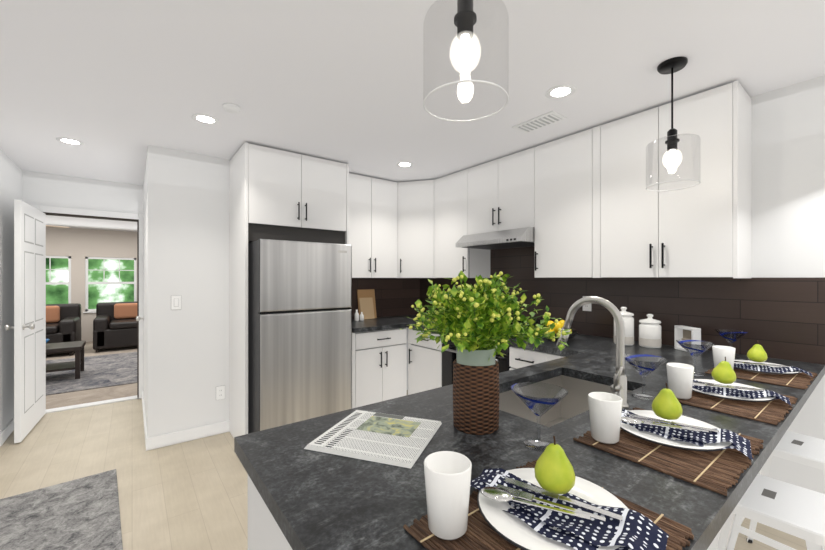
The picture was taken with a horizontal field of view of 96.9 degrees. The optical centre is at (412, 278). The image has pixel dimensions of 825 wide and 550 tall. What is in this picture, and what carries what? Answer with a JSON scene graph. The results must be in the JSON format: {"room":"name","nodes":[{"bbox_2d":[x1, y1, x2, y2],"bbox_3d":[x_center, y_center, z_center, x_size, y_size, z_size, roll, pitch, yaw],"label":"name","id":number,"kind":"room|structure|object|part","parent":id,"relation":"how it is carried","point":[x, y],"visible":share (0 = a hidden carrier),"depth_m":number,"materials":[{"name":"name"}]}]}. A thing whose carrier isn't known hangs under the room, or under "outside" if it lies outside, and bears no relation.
{"room":"kitchen","nodes":[
{"label":"kitchen","id":0,"kind":"room"},
{"bbox_2d":[0,149,21,432],"bbox_3d":[-4.356,0.152,2.014,2.740,2.435,1.900,0,0,-37],"label":"wall","id":1,"kind":"structure","parent":0,"point":[10,173],"depth_m":3.18,"materials":[{"name":"white paint"}]},
{"bbox_2d":[4,199,45,442],"bbox_3d":[-3.504,0.353,3.338,0.176,2.010,0.803,0,0,-37],"label":"door","id":2,"kind":"structure","parent":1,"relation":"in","point":[29,327],"depth_m":3.19,"materials":[{"name":"white paint"}]},
{"bbox_2d":[46,225,68,227],"bbox_3d":[-5.538,-0.895,5.003,1.214,0.340,1.160,0,0,-37],"label":"ceiling fan","id":3,"kind":"object","parent":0,"point":[46,225],"depth_m":5.34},
{"bbox_2d":[22,171,142,219],"bbox_3d":[-4.590,0.153,3.108,3.700,2.435,0.120,0,0,-37],"label":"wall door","id":4,"kind":"structure","parent":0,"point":[44,189],"depth_m":3.86,"materials":[{"name":"white paint"}]},
{"bbox_2d":[46,227,136,341],"bbox_3d":[-6.587,0.153,8.256,6.800,2.435,0.120,0,0,-37],"label":"wall","id":5,"kind":"structure","parent":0,"point":[77,243],"depth_m":7.83,"materials":[{"name":"beige paint"}]},
{"bbox_2d":[143,145,407,437],"bbox_3d":[-1.369,0.152,4.495,3.100,2.435,1.600,0,0,-37],"label":"wall","id":6,"kind":"structure","parent":0,"point":[186,194],"depth_m":3.10,"materials":[{"name":"white paint"}]},
{"bbox_2d":[30,204,142,413],"bbox_3d":[-3.476,0.318,3.951,0.905,2.105,0.138,0,0,-37],"label":"door frame","id":7,"kind":"structure","parent":6,"relation":"attached to","point":[54,211],"depth_m":4.13,"materials":[{"name":"white wood"}]},
{"bbox_2d":[0,391,228,450],"bbox_3d":[0.365,1.320,1.821,9.145,0.100,1.850,0,0,23],"label":"baseboard","id":8,"kind":"structure","parent":6,"relation":"attached to","point":[164,440],"depth_m":3.08,"materials":[{"name":"white paint"}]},
{"bbox_2d":[171,295,180,309],"bbox_3d":[-1.958,0.200,3.028,0.073,0.119,0.011,0,0,-37],"label":"switch","id":9,"kind":"object","parent":6,"relation":"attached to","point":[175,299],"visible":1,"depth_m":3.02,"materials":[{"name":"white plastic"}]},
{"bbox_2d":[216,385,224,399],"bbox_3d":[-1.696,1.010,3.229,0.073,0.119,0.010,0,0,-37],"label":"outlet","id":10,"kind":"object","parent":6,"relation":"attached to","point":[220,390],"visible":1,"depth_m":3.23,"materials":[{"name":"grey plastic"}]},
{"bbox_2d":[0,342,806,549],"bbox_3d":[-2.417,1.395,2.821,6.800,0.050,13.820,0,0,-37],"label":"floor","id":11,"kind":"structure","parent":0,"point":[189,495],"depth_m":2.59,"materials":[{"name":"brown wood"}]},
{"bbox_2d":[0,469,122,549],"bbox_3d":[-1.952,1.364,0.647,2.300,0.012,3.200,0,0,-40],"label":"dining rug","id":12,"kind":"object","parent":11,"relation":"on","point":[83,513],"visible":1,"depth_m":2.08,"materials":[{"name":"grey carpet"}]},
{"bbox_2d":[46,303,80,355],"bbox_3d":[-6.726,0.930,6.548,1.100,0.880,1.020,0,0,-37],"label":"armchair","id":13,"kind":"object","parent":11,"relation":"on","point":[63,321],"visible":0.37,"depth_m":6.67,"materials":[{"name":"black leather"}]},
{"bbox_2d":[46,352,136,394],"bbox_3d":[-5.147,1.364,5.189,2.550,0.012,2.500,0,0,-37],"label":"living room rug","id":14,"kind":"object","parent":11,"relation":"on","point":[100,371],"visible":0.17,"depth_m":5.17,"materials":[{"name":"grey carpet"}]},
{"bbox_2d":[46,341,85,378],"bbox_3d":[-5.119,1.139,4.832,1.150,0.437,0.600,0,0,-37],"label":"coffee table","id":15,"kind":"object","parent":14,"relation":"on","point":[77,365],"visible":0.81,"depth_m":4.94,"materials":[{"name":"black wood"}]},
{"bbox_2d":[93,301,136,352],"bbox_3d":[-5.337,0.930,7.678,2.020,0.880,1.020,0,0,-37],"label":"sofa","id":16,"kind":"object","parent":11,"relation":"on","point":[115,323],"visible":0.43,"depth_m":6.98,"materials":[{"name":"black leather"}]},
{"bbox_2d":[248,239,351,433],"bbox_3d":[-1.048,0.540,3.197,0.753,1.660,0.772,0,0,-37],"label":"fridge","id":17,"kind":"object","parent":11,"relation":"on","point":[300,293],"visible":0.75,"depth_m":2.85,"materials":[{"name":"silver metal"}]},
{"bbox_2d":[229,81,751,437],"bbox_3d":[0.172,0.160,2.707,2.188,2.421,3.110,0,0,-37],"label":"upper cabinet","id":18,"kind":"object","parent":11,"relation":"on","point":[585,197],"visible":0.97,"depth_m":2.81,"materials":[{"name":"white wood"}]},
{"bbox_2d":[229,142,348,437],"bbox_3d":[-1.104,0.160,3.303,0.890,2.421,0.612,0,0,-38],"label":"cabinet","id":19,"kind":"object","parent":18,"relation":"in","point":[275,194],"depth_m":3.04,"materials":[{"name":"white wood"}]},
{"bbox_2d":[455,227,534,249],"bbox_3d":[0.811,-0.346,3.251,0.491,0.120,0.724,0,0,-37],"label":"range hood","id":20,"kind":"object","parent":18,"relation":"attached to","point":[519,237],"visible":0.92,"depth_m":3.07,"materials":[{"name":"silver metal"}]},
{"bbox_2d":[248,328,744,549],"bbox_3d":[-0.003,0.930,2.580,2.620,0.879,3.098,0,0,-37],"label":"base cabinet","id":21,"kind":"object","parent":11,"relation":"on","point":[379,358],"visible":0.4,"depth_m":3.41,"materials":[{"name":"painted wood"},{"name":"brushed steel"}]},
{"bbox_2d":[234,315,824,549],"bbox_3d":[0.077,0.582,2.452,2.647,0.264,3.397,0,0,-37],"label":"countertop","id":22,"kind":"structure","parent":21,"relation":"on","point":[317,500],"depth_m":0.93,"materials":[{"name":"stone"}]},
{"bbox_2d":[352,289,376,320],"bbox_3d":[-0.547,0.286,3.987,0.394,0.328,0.171,0,0,-37],"label":"cutting boards","id":23,"kind":"object","parent":22,"relation":"on","point":[366,303],"visible":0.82,"depth_m":4.04,"materials":[{"name":"brown wood"}]},
{"bbox_2d":[304,410,441,468],"bbox_3d":[-0.098,0.444,1.047,0.300,0.010,0.285,0,0,20],"label":"newspaper","id":24,"kind":"object","parent":22,"relation":"on","point":[396,440],"visible":1,"depth_m":1.00,"materials":[{"name":"white paper"}]},
{"bbox_2d":[400,270,571,434],"bbox_3d":[0.215,0.212,1.109,0.491,0.474,0.419,0,0,2],"label":"plant","id":25,"kind":"object","parent":22,"relation":"on","point":[481,317],"visible":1,"depth_m":1.05,"materials":[{"name":"plant"}]},
{"bbox_2d":[510,382,567,451],"bbox_3d":[0.340,0.374,0.986,0.147,0.150,0.147,0,0,-10],"label":"martini glass","id":26,"kind":"object","parent":22,"relation":"on","point":[538,406],"visible":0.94,"depth_m":0.97,"materials":[{"name":"blue"}]},
{"bbox_2d":[403,436,693,549],"bbox_3d":[0.236,0.375,0.654,0.404,0.148,0.356,0,0,-37],"label":"place setting","id":27,"kind":"object","parent":22,"relation":"on","point":[541,504],"visible":1,"depth_m":0.64,"materials":[{"name":"beige"}]},
{"bbox_2d":[424,451,471,539],"bbox_3d":[0.062,0.381,0.642,0.084,0.118,0.084,0,0,-38],"label":"cup","id":28,"kind":"object","parent":27,"relation":"on","point":[447,473],"depth_m":0.61,"materials":[{"name":"white ceramic"}]},
{"bbox_3d":[0.258,0.429,0.673,0.274,0.021,0.274,0,0,-38],"label":"plate","id":29,"kind":"part","parent":27,"relation":"part of","materials":[{"name":"white ceramic"}]},
{"bbox_2d":[546,320,577,340],"bbox_3d":[1.057,0.375,2.664,0.270,0.149,0.270,0,0,-37],"label":"fruit bowl","id":30,"kind":"object","parent":22,"relation":"on","point":[560,323],"visible":0.36,"depth_m":2.60,"materials":[{"name":"black"}]},
{"bbox_2d":[556,296,628,407],"bbox_3d":[0.656,0.258,1.364,0.092,0.383,0.278,0,0,-37],"label":"faucet","id":31,"kind":"object","parent":22,"relation":"on","point":[619,387],"visible":0.82,"depth_m":1.29,"materials":[{"name":"silver metal"}]},
{"bbox_2d":[614,307,633,345],"bbox_3d":[1.441,0.321,2.492,0.121,0.257,0.121,0,0,-37],"label":"canister","id":32,"kind":"object","parent":22,"relation":"on","point":[628,319],"visible":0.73,"depth_m":2.44,"materials":[{"name":"white ceramic"}]},
{"bbox_2d":[625,354,666,399],"bbox_3d":[0.878,0.374,1.386,0.147,0.150,0.147,0,0,21],"label":"martini glass","id":33,"kind":"object","parent":22,"relation":"on","point":[642,367],"visible":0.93,"depth_m":1.37,"materials":[{"name":"blue"}]},
{"bbox_2d":[639,314,660,348],"bbox_3d":[1.561,0.341,2.401,0.125,0.217,0.125,0,0,-37],"label":"canister","id":34,"kind":"object","parent":22,"relation":"on","point":[649,328],"visible":1,"depth_m":2.35,"materials":[{"name":"white ceramic"}]},
{"bbox_2d":[573,383,763,495],"bbox_3d":[0.700,0.375,1.010,0.404,0.148,0.362,0,0,-37],"label":"place setting","id":35,"kind":"object","parent":22,"relation":"on","point":[705,455],"visible":1,"depth_m":0.96,"materials":[{"name":"beige wood"}]},
{"bbox_2d":[588,392,622,443],"bbox_3d":[0.526,0.381,0.998,0.084,0.118,0.084,0,0,-38],"label":"cup","id":36,"kind":"object","parent":35,"relation":"on","point":[605,409],"depth_m":0.97,"materials":[{"name":"white ceramic"}]},
{"bbox_3d":[0.723,0.429,1.030,0.274,0.021,0.274,0,0,-38],"label":"plate","id":37,"kind":"part","parent":35,"relation":"part of","materials":[{"name":"white ceramic"}]},
{"bbox_2d":[674,325,700,351],"bbox_3d":[1.703,0.374,2.265,0.050,0.150,0.150,0,0,-3],"label":"decorative box","id":38,"kind":"object","parent":22,"relation":"on","point":[681,332],"visible":0.64,"depth_m":2.28,"materials":[{"name":"white paint"}]},
{"bbox_2d":[676,340,714,375],"bbox_3d":[1.328,0.374,1.719,0.147,0.150,0.147,0,0,6],"label":"martini glass","id":39,"kind":"object","parent":22,"relation":"on","point":[692,349],"visible":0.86,"depth_m":1.70,"materials":[{"name":"blue"}]},
{"bbox_2d":[714,329,747,357],"bbox_3d":[1.823,0.374,2.092,0.147,0.150,0.147,0,0,33],"label":"martini glass","id":40,"kind":"object","parent":22,"relation":"on","point":[732,337],"visible":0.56,"depth_m":2.07,"materials":[{"name":"blue"}]},
{"bbox_2d":[666,357,797,424],"bbox_3d":[1.167,0.375,1.370,0.404,0.148,0.365,0,0,-37],"label":"place setting","id":41,"kind":"object","parent":22,"relation":"on","point":[721,394],"visible":0.94,"depth_m":1.32,"materials":[{"name":"beige wood"}]},
{"bbox_2d":[666,363,693,398],"bbox_3d":[0.994,0.381,1.358,0.084,0.118,0.084,0,0,-38],"label":"cup","id":42,"kind":"object","parent":41,"relation":"on","point":[679,375],"depth_m":1.33,"materials":[{"name":"white ceramic"}]},
{"bbox_3d":[1.191,0.429,1.389,0.274,0.021,0.274,0,0,-38],"label":"plate","id":43,"kind":"part","parent":41,"relation":"part of","materials":[{"name":"white ceramic"}]},
{"bbox_2d":[705,340,816,389],"bbox_3d":[1.634,0.375,1.731,0.404,0.148,0.363,0,0,-37],"label":"place setting","id":44,"kind":"object","parent":22,"relation":"on","point":[756,369],"visible":0.88,"depth_m":1.69,"materials":[{"name":"beige wood"}]},
{"bbox_2d":[712,345,735,369],"bbox_3d":[1.462,0.381,1.717,0.084,0.118,0.084,0,0,-38],"label":"cup","id":45,"kind":"object","parent":44,"relation":"on","point":[719,352],"depth_m":1.69,"materials":[{"name":"white ceramic"}]},
{"bbox_3d":[1.659,0.429,1.748,0.274,0.021,0.274,0,0,-38],"label":"plate","id":46,"kind":"part","parent":44,"relation":"part of","materials":[{"name":"white ceramic"}]},
{"bbox_2d":[442,317,554,386],"bbox_3d":[0.724,0.868,3.177,0.719,1.005,0.736,0,0,-37],"label":"range","id":47,"kind":"object","parent":11,"relation":"on","point":[449,355],"visible":0.11,"depth_m":3.18,"materials":[{"name":"black"}]},
{"bbox_2d":[707,474,824,549],"bbox_3d":[1.200,1.047,1.229,0.438,0.646,0.438,0,0,-40],"label":"stool","id":48,"kind":"object","parent":11,"relation":"on","point":[794,510],"visible":0.62,"depth_m":1.17,"materials":[{"name":"white metal"}]},
{"bbox_2d":[727,431,824,549],"bbox_3d":[1.699,1.047,1.613,0.438,0.646,0.438,0,0,-34],"label":"stool","id":49,"kind":"object","parent":11,"relation":"on","point":[795,447],"visible":0.57,"depth_m":1.59,"materials":[{"name":"white metal"}]},
{"bbox_2d":[0,0,824,231],"bbox_3d":[-2.417,-1.090,2.822,6.800,0.050,13.820,0,0,-37],"label":"ceiling","id":50,"kind":"structure","parent":0,"point":[349,82],"depth_m":1.89,"materials":[{"name":"white paint"}]},
{"bbox_2d":[56,137,84,145],"bbox_3d":[-2.650,-1.062,2.832,0.159,0.005,0.164,0,0,-37],"label":"recessed light","id":51,"kind":"object","parent":50,"relation":"in","point":[64,140],"depth_m":2.84,"materials":[{"name":"white paint"}]},
{"bbox_2d":[191,114,218,124],"bbox_3d":[-1.380,-1.062,2.435,0.157,0.005,0.164,0,0,-37],"label":"recessed light","id":52,"kind":"object","parent":50,"relation":"in","point":[202,118],"depth_m":2.44,"materials":[{"name":"white paint"}]},
{"bbox_2d":[223,103,240,112],"bbox_3d":[-1.121,-1.051,2.266,0.100,0.028,0.100,0,0,-37],"label":"smoke detector","id":53,"kind":"object","parent":50,"relation":"attached to","point":[229,107],"visible":1,"depth_m":2.24,"materials":[{"name":"white paint"}]},
{"bbox_2d":[396,162,413,166],"bbox_3d":[-0.072,-1.062,3.399,0.159,0.005,0.158,0,0,-37],"label":"recessed light","id":54,"kind":"object","parent":50,"relation":"in","point":[401,164],"depth_m":3.41,"materials":[{"name":"white paint"}]},
{"bbox_2d":[423,0,508,121],"bbox_3d":[0.139,-0.761,0.960,0.221,0.606,0.221,0,0,-37],"label":"pendant light","id":55,"kind":"object","parent":50,"relation":"hanging from","point":[465,18],"visible":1,"depth_m":0.94,"materials":[{"name":"glass"}]},
{"bbox_3d":[0.139,-0.593,0.960,0.090,0.108,0.090,0,0,-38],"label":"bulb","id":56,"kind":"part","parent":55,"relation":"part of","materials":[{"name":"white glass"}]},
{"bbox_3d":[0.139,-0.569,0.960,0.221,0.222,0.221,0,0,-38],"label":"lamp shade","id":57,"kind":"part","parent":55,"relation":"part of","materials":[{"name":"clear glass"}]},
{"bbox_2d":[512,111,566,133],"bbox_3d":[0.860,-1.058,2.494,0.170,0.012,0.320,0,0,-37],"label":"ceiling vent","id":58,"kind":"object","parent":50,"relation":"attached to","point":[547,119],"depth_m":2.47,"materials":[{"name":"white metal"}]},
{"bbox_2d":[545,84,575,98],"bbox_3d":[0.841,-1.062,2.078,0.161,0.005,0.161,0,0,-37],"label":"recessed light","id":59,"kind":"object","parent":50,"relation":"in","point":[561,91],"depth_m":2.08,"materials":[{"name":"white paint"}]},
{"bbox_2d":[646,56,699,190],"bbox_3d":[1.288,-0.761,1.813,0.221,0.606,0.221,0,0,-37],"label":"pendant light","id":60,"kind":"object","parent":50,"relation":"hanging from","point":[672,65],"visible":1,"depth_m":1.80,"materials":[{"name":"black metal"}]},
{"bbox_3d":[1.288,-0.593,1.813,0.090,0.108,0.090,0,0,-38],"label":"bulb","id":61,"kind":"part","parent":60,"relation":"part of","materials":[{"name":"white glass"}]},
{"bbox_3d":[1.288,-0.569,1.813,0.221,0.222,0.221,0,0,-38],"label":"lamp shade","id":62,"kind":"part","parent":60,"relation":"part of","materials":[{"name":"clear glass"}]},
{"bbox_2d":[453,357,498,434],"bbox_3d":[0.193,0.350,1.112,0.140,0.198,0.140,0,0,-38],"label":"basket","id":63,"kind":"object","parent":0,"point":[475,381],"depth_m":1.05,"materials":[{"name":"wicker"}]},
{"bbox_2d":[750,75,824,493],"bbox_3d":[2.210,0.152,1.949,0.120,2.435,6.802,0,0,-37],"label":"wall","id":64,"kind":"structure","parent":0,"point":[788,123],"depth_m":2.01,"materials":[{"name":"white paint"}]},
{"bbox_2d":[583,296,591,310],"bbox_3d":[1.385,0.200,2.903,0.010,0.119,0.073,0,0,-37],"label":"outlet","id":65,"kind":"object","parent":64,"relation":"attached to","point":[587,307],"visible":0.53,"depth_m":2.90,"materials":[{"name":"grey plastic"}]},
{"bbox_2d":[350,246,824,364],"bbox_3d":[0.644,0.015,2.826,1.298,0.870,3.500,0,0,-37],"label":"wall","id":66,"kind":"structure","parent":64,"relation":"attached to","point":[786,316],"depth_m":2.44,"materials":[{"name":"tile"}]},
{"label":"outside","id":67,"kind":"structure","parent":0,"visible":0},
{"bbox_2d":[46,258,133,308],"bbox_3d":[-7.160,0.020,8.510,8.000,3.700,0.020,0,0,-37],"label":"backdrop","id":68,"kind":"structure","parent":67,"point":[97,293],"depth_m":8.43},
{"bbox_3d":[-4.450,0.153,5.471,7.040,2.435,6.900,0,0,-37],"label":"wall","id":69,"kind":"structure","parent":0,"visible":0},
{"bbox_2d":[46,256,136,312],"bbox_3d":[-7.149,0.135,7.781,2.090,1.210,0.110,0,0,-37],"label":"window frames","id":70,"kind":"structure","parent":69,"relation":"in","point":[49,257],"depth_m":7.88,"materials":[{"name":"white paint"}]}
]}

